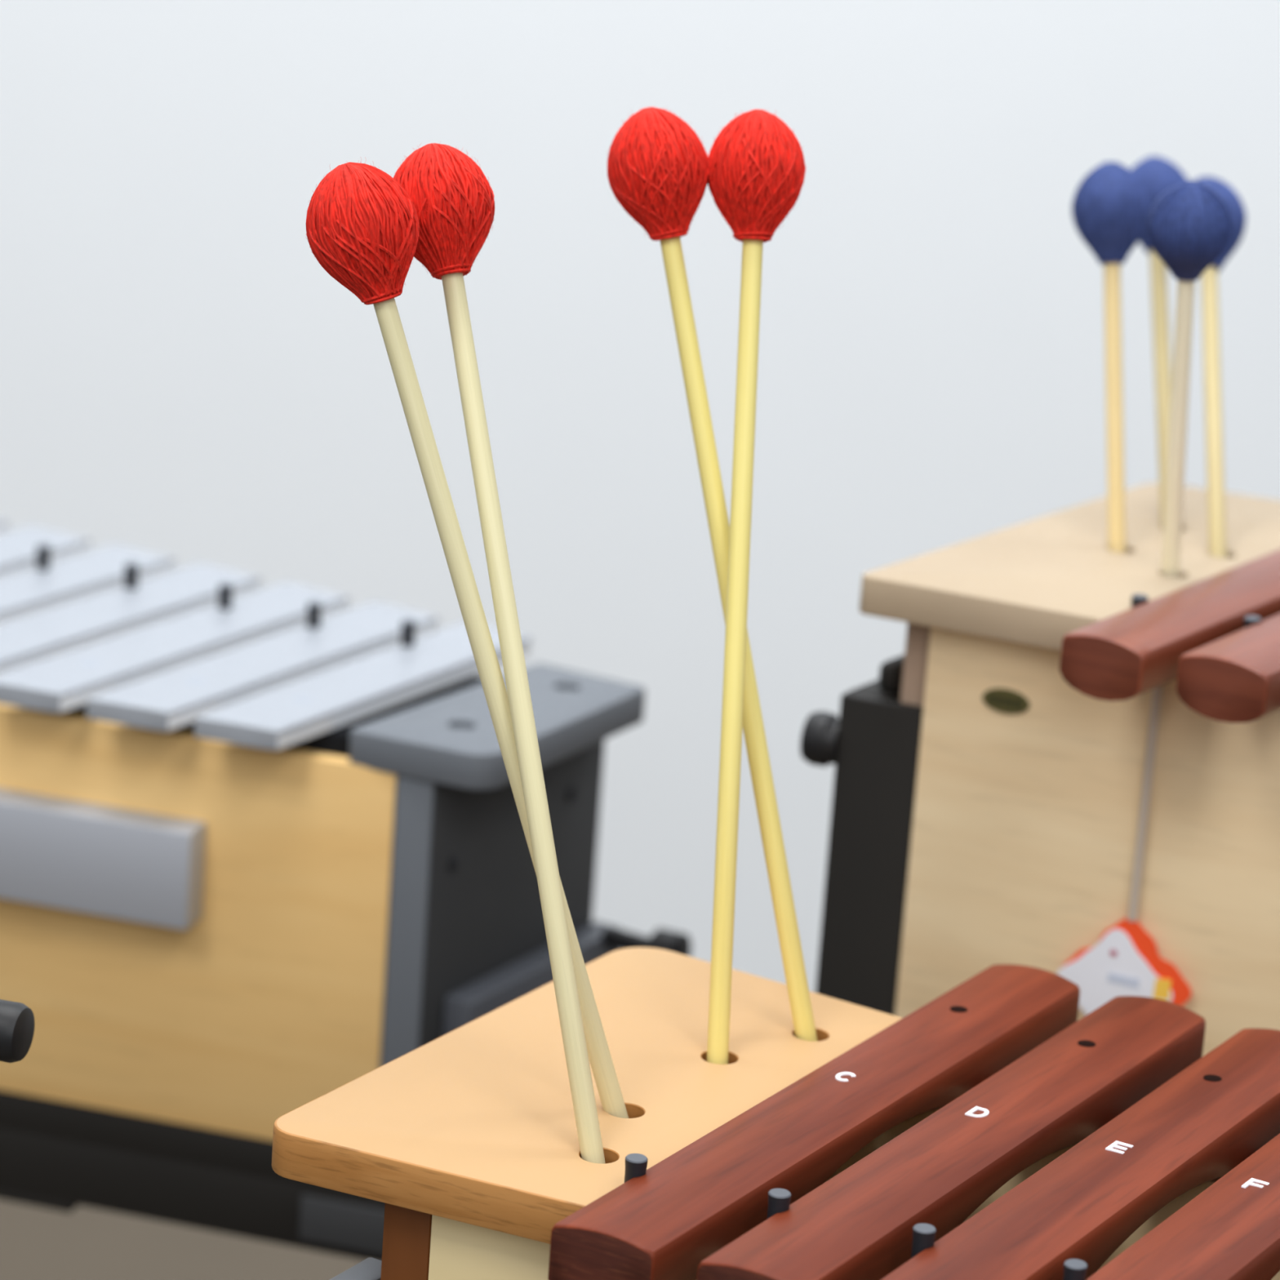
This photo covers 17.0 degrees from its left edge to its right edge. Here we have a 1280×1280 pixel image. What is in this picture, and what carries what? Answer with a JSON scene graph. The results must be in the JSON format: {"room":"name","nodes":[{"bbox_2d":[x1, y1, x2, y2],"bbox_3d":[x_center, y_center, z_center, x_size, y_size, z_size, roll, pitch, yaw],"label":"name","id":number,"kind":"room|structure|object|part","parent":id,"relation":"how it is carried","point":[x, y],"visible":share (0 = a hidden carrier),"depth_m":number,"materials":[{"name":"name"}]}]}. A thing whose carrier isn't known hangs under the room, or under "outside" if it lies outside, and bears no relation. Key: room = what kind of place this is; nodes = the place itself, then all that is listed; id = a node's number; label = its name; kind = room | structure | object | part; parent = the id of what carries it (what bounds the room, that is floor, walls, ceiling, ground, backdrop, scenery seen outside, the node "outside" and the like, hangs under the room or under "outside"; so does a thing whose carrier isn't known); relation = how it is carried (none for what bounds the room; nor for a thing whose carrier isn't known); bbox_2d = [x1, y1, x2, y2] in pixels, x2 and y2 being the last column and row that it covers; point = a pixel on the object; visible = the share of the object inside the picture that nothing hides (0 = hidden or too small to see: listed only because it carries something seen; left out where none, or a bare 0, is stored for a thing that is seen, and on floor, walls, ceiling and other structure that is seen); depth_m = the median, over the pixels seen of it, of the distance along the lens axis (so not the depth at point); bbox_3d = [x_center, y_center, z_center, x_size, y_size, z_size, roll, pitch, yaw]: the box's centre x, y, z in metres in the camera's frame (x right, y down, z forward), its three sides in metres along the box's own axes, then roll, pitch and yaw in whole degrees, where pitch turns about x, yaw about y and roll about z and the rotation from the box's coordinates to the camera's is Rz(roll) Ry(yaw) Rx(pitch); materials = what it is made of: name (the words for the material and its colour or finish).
{"room":"music room","nodes":[
{"label":"music room","id":0,"kind":"room"},
{"bbox_2d":[0,999,35,1062],"bbox_3d":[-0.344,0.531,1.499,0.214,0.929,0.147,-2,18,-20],"label":"knob","id":1,"kind":"object","parent":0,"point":[17,1024],"visible":1,"depth_m":1.35,"materials":[{"name":"black plastic"}]},
{"bbox_2d":[0,1199,363,1279],"bbox_3d":[-0.095,1.304,0.677,10.000,0.050,6.560,4,16,0],"label":"floor","id":2,"kind":"structure","parent":0,"point":[37,1242],"depth_m":3.33,"materials":[{"name":"grey"}]},
{"bbox_2d":[0,920,691,1260],"bbox_3d":[-0.208,0.481,1.941,0.406,0.795,0.171,9,17,15],"label":"stand","id":3,"kind":"object","parent":2,"relation":"on","point":[61,1156],"visible":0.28,"depth_m":1.78,"materials":[{"name":"grey metal"}]},
{"bbox_3d":[-0.250,0.211,1.807,0.316,0.048,0.030,9,17,15],"label":"rail","id":4,"kind":"part","parent":3,"relation":"part of","materials":[{"name":"black metal"}]},
{"bbox_2d":[0,543,645,1140],"bbox_3d":[-0.210,0.091,1.815,0.367,0.210,0.222,14,19,29],"label":"metallophone","id":5,"kind":"object","parent":3,"relation":"on","point":[195,931],"visible":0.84,"depth_m":1.74,"materials":[{"name":"brown wood"}]},
{"bbox_2d":[0,519,8,533],"bbox_3d":[-0.366,-0.030,1.866,0.035,0.009,0.240,14,19,29],"label":"bar","id":6,"kind":"object","parent":5,"relation":"on","point":[3,524],"visible":0.69,"depth_m":1.95,"materials":[{"name":"metal"}]},
{"bbox_2d":[0,524,90,577],"bbox_3d":[-0.324,-0.022,1.849,0.035,0.009,0.232,14,19,29],"label":"bar","id":7,"kind":"object","parent":5,"relation":"on","point":[18,547],"visible":0.82,"depth_m":1.92,"materials":[{"name":"metal"}]},
{"bbox_2d":[0,543,175,623],"bbox_3d":[-0.281,-0.014,1.833,0.035,0.009,0.224,14,19,29],"label":"bar","id":8,"kind":"object","parent":5,"relation":"on","point":[32,590],"visible":0.87,"depth_m":1.87,"materials":[{"name":"metal"}]},
{"bbox_3d":[-0.261,0.083,1.750,0.172,0.042,0.018,9,17,15],"label":"plate","id":9,"kind":"part","parent":5,"relation":"part of","materials":[{"name":"grey metal"}]},
{"bbox_2d":[0,562,261,673],"bbox_3d":[-0.239,-0.006,1.816,0.035,0.009,0.215,14,19,29],"label":"bar","id":10,"kind":"object","parent":5,"relation":"on","point":[44,634],"visible":0.88,"depth_m":1.83,"materials":[{"name":"metal"}]},
{"bbox_2d":[0,581,349,712],"bbox_3d":[-0.196,0.002,1.800,0.035,0.009,0.207,14,19,29],"label":"bar","id":11,"kind":"object","parent":5,"relation":"on","point":[64,682],"visible":0.93,"depth_m":1.78,"materials":[{"name":"metal"}]},
{"bbox_3d":[-0.254,0.108,1.769,0.318,0.168,0.008,9,17,15],"label":"panel","id":12,"kind":"part","parent":5,"relation":"part of","materials":[{"name":"brown wood"}]},
{"bbox_3d":[-0.255,0.026,1.759,0.298,0.021,0.012,9,17,15],"label":"bar rail","id":13,"kind":"part","parent":5,"relation":"part of","materials":[{"name":"black fabric"}]},
{"bbox_2d":[86,600,439,731],"bbox_3d":[-0.154,0.010,1.783,0.035,0.009,0.199,14,19,29],"label":"bar","id":14,"kind":"object","parent":5,"relation":"on","point":[169,700],"visible":0.95,"depth_m":1.76,"materials":[{"name":"metal"}]},
{"bbox_2d":[194,621,530,750],"bbox_3d":[-0.111,0.018,1.767,0.035,0.009,0.191,14,19,29],"label":"bar","id":15,"kind":"object","parent":5,"relation":"on","point":[280,717],"visible":0.88,"depth_m":1.74,"materials":[{"name":"metal"}]},
{"bbox_3d":[-0.198,0.008,1.861,0.309,0.036,0.012,12,18,24],"label":"bar rail","id":16,"kind":"part","parent":5,"relation":"part of","materials":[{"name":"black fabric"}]},
{"bbox_3d":[-0.061,0.128,1.780,0.015,0.181,0.136,13,19,29],"label":"panel","id":17,"kind":"part","parent":5,"relation":"part of","materials":[{"name":"grey plastic"}]},
{"bbox_3d":[-0.121,0.240,1.757,0.040,0.019,0.003,9,17,15],"label":"corner plate","id":18,"kind":"part","parent":3,"relation":"part of","materials":[{"name":"grey metal"}]},
{"bbox_3d":[0.002,0.130,1.810,0.038,0.020,0.020,13,19,29],"label":"clamp knob","id":19,"kind":"part","parent":3,"relation":"part of","materials":[{"name":"black plastic"}]},
{"bbox_2d":[329,1257,382,1279],"bbox_3d":[-0.021,0.618,1.425,0.205,0.850,0.346,14,19,29],"label":"stand","id":20,"kind":"object","parent":2,"relation":"on","point":[370,1268],"visible":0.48,"depth_m":1.33,"materials":[{"name":"grey metal"}]},
{"bbox_2d":[271,946,1279,1279],"bbox_3d":[0.071,0.248,1.353,0.316,0.211,0.225,14,19,29],"label":"xylophone","id":21,"kind":"object","parent":20,"relation":"on","point":[468,1140],"visible":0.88,"depth_m":1.34,"materials":[{"name":"brown wood"}]},
{"bbox_3d":[-0.029,0.238,1.409,0.016,0.185,0.186,14,19,29],"label":"panel","id":22,"kind":"part","parent":21,"relation":"part of","materials":[{"name":"brown wood"}]},
{"bbox_2d":[305,158,628,1118],"bbox_3d":[-0.054,0.007,1.323,0.132,0.298,0.035,15,19,31],"label":"mallet","id":23,"kind":"object","parent":21,"relation":"on","point":[362,224],"visible":1,"depth_m":1.31,"materials":[{"name":"wood"}]},
{"bbox_3d":[0.049,0.280,1.287,0.256,0.184,0.008,11,18,21],"label":"panel","id":24,"kind":"part","parent":21,"relation":"part of","materials":[{"name":"beige wood"}]},
{"bbox_2d":[393,142,605,1164],"bbox_3d":[-0.038,0.006,1.327,0.034,0.300,0.158,-7,20,-33],"label":"mallet","id":25,"kind":"object","parent":21,"relation":"on","point":[452,197],"visible":0.87,"depth_m":1.32,"materials":[{"name":"wood"}]},
{"bbox_2d":[606,106,817,1041],"bbox_3d":[0.022,-0.017,1.407,0.034,0.305,0.120,-8,21,-37],"label":"mallet","id":26,"kind":"object","parent":21,"relation":"on","point":[657,170],"visible":1,"depth_m":1.40,"materials":[{"name":"yellow wood"}]},
{"bbox_2d":[706,108,805,1064],"bbox_3d":[0.026,-0.015,1.399,0.033,0.307,0.117,5,16,2],"label":"mallet","id":27,"kind":"object","parent":21,"relation":"on","point":[756,163],"visible":0.99,"depth_m":1.39,"materials":[{"name":"yellow wood"}]},
{"bbox_2d":[547,964,1079,1279],"bbox_3d":[0.063,0.152,1.355,0.034,0.024,0.288,14,19,29],"label":"bar","id":28,"kind":"object","parent":21,"relation":"on","point":[660,1224],"visible":0.95,"depth_m":1.32,"materials":[{"name":"brown wood"}]},
{"bbox_2d":[697,995,1205,1279],"bbox_3d":[0.104,0.160,1.335,0.034,0.024,0.284,14,19,29],"label":"bar","id":29,"kind":"object","parent":21,"relation":"on","point":[859,1224],"visible":0.94,"depth_m":1.32,"materials":[{"name":"brown wood"}]},
{"bbox_3d":[0.130,0.248,1.416,0.253,0.184,0.008,14,19,30],"label":"panel","id":30,"kind":"part","parent":21,"relation":"part of","materials":[{"name":"brown wood"}]},
{"bbox_2d":[881,1028,1279,1279],"bbox_3d":[0.145,0.169,1.316,0.034,0.024,0.280,14,19,29],"label":"bar","id":31,"kind":"object","parent":21,"relation":"on","point":[1205,1121],"visible":0.99,"depth_m":1.31,"materials":[{"name":"brown wood"}]},
{"bbox_2d":[1086,1133,1279,1279],"bbox_3d":[0.187,0.178,1.297,0.034,0.023,0.276,14,19,29],"label":"bar","id":32,"kind":"object","parent":21,"relation":"on","point":[1230,1230],"visible":1,"depth_m":1.26,"materials":[{"name":"brown wood"}]},
{"bbox_2d":[800,653,923,1015],"bbox_3d":[0.155,0.469,1.777,0.213,0.961,0.149,11,18,22],"label":"stand","id":33,"kind":"object","parent":2,"relation":"on","point":[873,744],"visible":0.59,"depth_m":1.63,"materials":[{"name":"black plastic"}]},
{"bbox_3d":[0.070,0.038,1.630,0.014,0.021,0.021,11,18,22],"label":"clamp knob","id":34,"kind":"part","parent":33,"relation":"part of","materials":[{"name":"black plastic"}]},
{"bbox_2d":[858,482,1279,1056],"bbox_3d":[0.233,0.081,1.668,0.213,0.236,0.255,15,19,32],"label":"xylophone","id":35,"kind":"object","parent":33,"relation":"on","point":[1027,802],"visible":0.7,"depth_m":1.59,"materials":[{"name":"brown wood"}]},
{"bbox_3d":[0.152,0.074,1.707,0.014,0.215,0.190,15,19,32],"label":"panel","id":36,"kind":"part","parent":35,"relation":"part of","materials":[{"name":"brown wood"}]},
{"bbox_3d":[0.184,0.110,1.594,0.180,0.214,0.004,11,18,22],"label":"panel","id":37,"kind":"part","parent":35,"relation":"part of","materials":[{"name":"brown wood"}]},
{"bbox_2d":[1071,161,1150,553],"bbox_3d":[0.178,-0.105,1.657,0.030,0.155,0.061,4,16,-1],"label":"mallet","id":38,"kind":"object","parent":35,"relation":"on","point":[1111,205],"visible":0.99,"depth_m":1.65,"materials":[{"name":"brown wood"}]},
{"bbox_2d":[1057,684,1191,1014],"bbox_3d":[0.184,0.081,1.580,0.052,0.147,0.004,11,18,22],"label":"tag","id":39,"kind":"object","parent":35,"relation":"hanging from","point":[1126,960],"visible":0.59,"depth_m":1.59,"materials":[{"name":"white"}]},
{"bbox_3d":[0.186,0.057,1.573,0.004,0.098,0.004,11,18,22],"label":"cord","id":40,"kind":"part","parent":39,"relation":"part of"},
{"bbox_2d":[1130,155,1187,528],"bbox_3d":[0.203,-0.114,1.708,0.030,0.147,0.090,4,16,-1],"label":"mallet","id":41,"kind":"object","parent":35,"relation":"on","point":[1157,174],"visible":0.34,"depth_m":1.71,"materials":[{"name":"brown wood"}]},
{"bbox_2d":[1059,549,1279,701],"bbox_3d":[0.243,-0.018,1.622,0.033,0.023,0.285,15,19,32],"label":"bar","id":42,"kind":"object","parent":35,"relation":"on","point":[1136,651],"visible":0.91,"depth_m":1.52,"materials":[{"name":"brown wood"}]},
{"bbox_2d":[1146,179,1231,577],"bbox_3d":[0.201,-0.088,1.583,0.046,0.167,0.031,-11,22,-42],"label":"mallet","id":43,"kind":"object","parent":35,"relation":"on","point":[1189,224],"visible":1,"depth_m":1.56,"materials":[{"name":"beige wood"}]},
{"bbox_2d":[1194,176,1246,557],"bbox_3d":[0.229,-0.102,1.681,0.030,0.145,0.105,0,17,-12],"label":"mallet","id":44,"kind":"object","parent":35,"relation":"on","point":[1209,278],"visible":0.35,"depth_m":1.68,"materials":[{"name":"brown wood"}]},
{"bbox_2d":[1176,613,1279,723],"bbox_3d":[0.280,-0.009,1.603,0.035,0.023,0.275,15,19,32],"label":"bar","id":45,"kind":"object","parent":35,"relation":"on","point":[1234,677],"visible":1,"depth_m":1.50,"materials":[{"name":"brown wood"}]},
{"bbox_2d":[0,0,1279,992],"bbox_3d":[0.080,-1.096,3.450,10.000,3.000,0.120,4,16,0],"label":"wall","id":46,"kind":"structure","parent":0,"point":[183,378],"depth_m":3.63,"materials":[{"name":"white paint"}]}
]}

